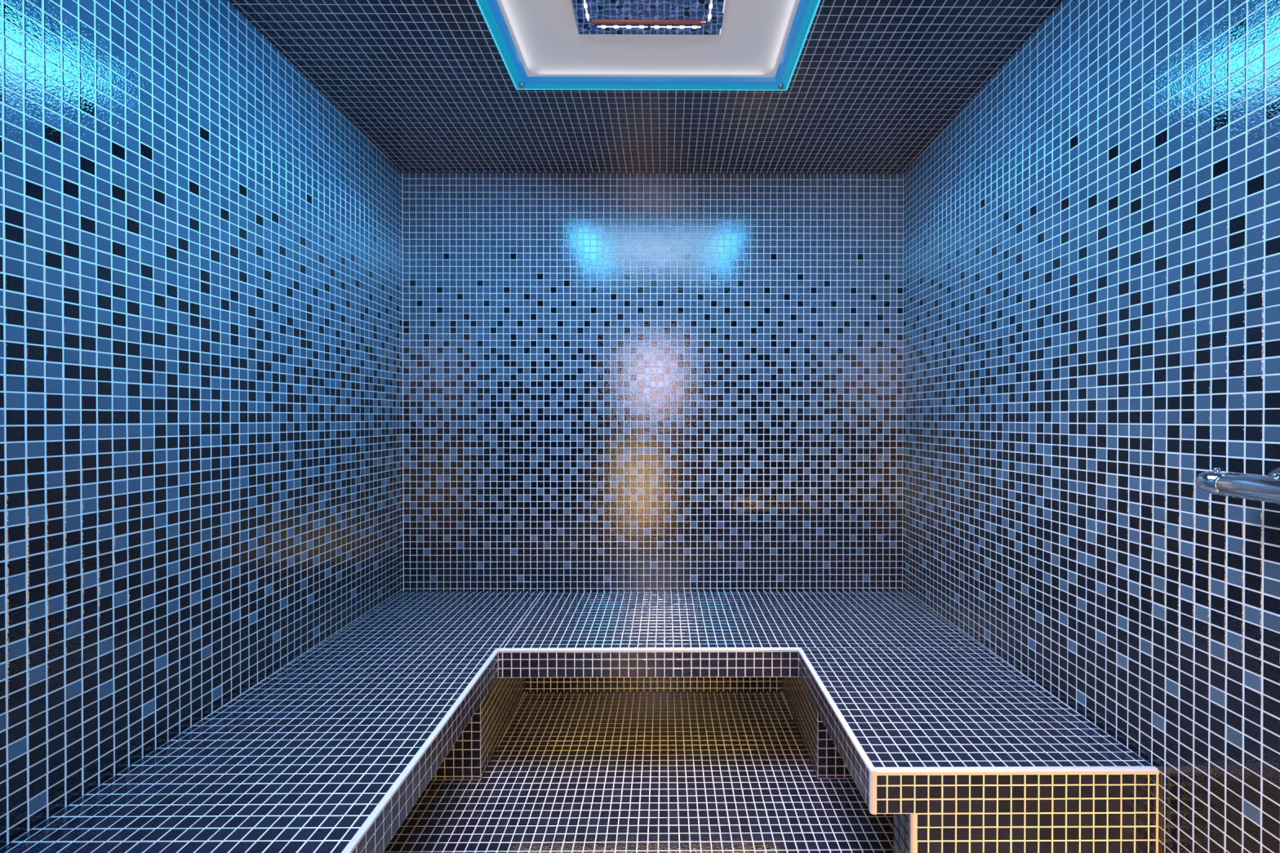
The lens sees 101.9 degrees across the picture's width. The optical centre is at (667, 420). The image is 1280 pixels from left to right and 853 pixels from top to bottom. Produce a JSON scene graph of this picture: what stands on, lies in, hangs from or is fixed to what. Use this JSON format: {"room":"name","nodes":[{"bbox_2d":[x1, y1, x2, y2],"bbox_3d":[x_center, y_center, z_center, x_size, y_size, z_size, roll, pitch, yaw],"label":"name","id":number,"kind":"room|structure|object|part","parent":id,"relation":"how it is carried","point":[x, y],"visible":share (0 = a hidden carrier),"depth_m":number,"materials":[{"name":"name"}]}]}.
{"room":"spa","nodes":[
{"label":"spa","id":0,"kind":"room"},
{"bbox_2d":[0,0,403,848],"bbox_3d":[-1.118,-0.011,0.965,0.109,2.362,2.482,0,0,0],"label":"wall","id":1,"kind":"structure","parent":0,"point":[201,252],"depth_m":1.11,"materials":[{"name":"blue tile"}]},
{"bbox_2d":[382,691,893,852],"bbox_3d":[-0.051,1.160,0.976,2.244,0.155,2.482,0,0,0],"label":"floor","id":2,"kind":"structure","parent":0,"point":[643,771],"depth_m":1.52,"materials":[{"name":"black tile"}]},
{"bbox_2d":[0,591,1159,852],"bbox_3d":[-0.051,0.887,0.975,2.025,0.438,2.263,0,0,0],"label":"tiled bench","id":3,"kind":"object","parent":2,"relation":"on","point":[331,752],"visible":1,"depth_m":1.20,"materials":[{"name":"black tile"}]},
{"bbox_3d":[0.225,0.876,0.708,1.477,0.414,1.726,0,0,0],"label":"edge trim","id":4,"kind":"part","parent":3,"relation":"part of","materials":[{"name":"white tile"}]},
{"bbox_2d":[227,0,1063,173],"bbox_3d":[-0.051,-1.093,0.965,2.244,0.200,2.482,0,0,0],"label":"ceiling","id":5,"kind":"structure","parent":0,"point":[873,83],"depth_m":1.63,"materials":[{"name":"black tile"}]},
{"bbox_2d":[475,0,820,90],"bbox_3d":[-0.045,-1.010,1.148,0.815,0.060,0.815,0,0,0],"label":"ceiling light","id":6,"kind":"object","parent":5,"relation":"attached to","point":[655,45],"visible":1,"depth_m":1.38,"materials":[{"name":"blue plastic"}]},
{"bbox_2d":[570,0,725,35],"bbox_3d":[-0.045,-1.002,1.148,0.364,0.032,0.364,0,0,0],"label":"ceiling panel","id":7,"kind":"object","parent":6,"relation":"attached to","point":[687,17],"depth_m":1.27,"materials":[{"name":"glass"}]},
{"bbox_2d":[401,172,903,692],"bbox_3d":[-0.057,-0.017,2.157,2.244,2.362,0.109,0,0,0],"label":"wall","id":8,"kind":"structure","parent":0,"point":[611,381],"depth_m":2.10,"materials":[{"name":"blue tile"}]},
{"bbox_2d":[902,0,1279,852],"bbox_3d":[1.016,-0.011,0.976,0.109,2.362,2.482,0,0,0],"label":"wall","id":9,"kind":"structure","parent":0,"point":[1091,278],"depth_m":1.09,"materials":[{"name":"blue tile"}]},
{"bbox_2d":[1195,466,1279,505],"bbox_3d":[0.922,0.104,0.732,0.081,0.069,0.282,0,0,0],"label":"shower mixer","id":10,"kind":"object","parent":9,"relation":"attached to","point":[1242,486],"visible":1,"depth_m":0.80,"materials":[{"name":"silver metal"}]},
{"bbox_3d":[0.900,0.102,0.854,0.037,0.037,0.039,0,0,0],"label":"control knob","id":11,"kind":"part","parent":10,"relation":"part of","materials":[{"name":"silver metal"}]}
]}

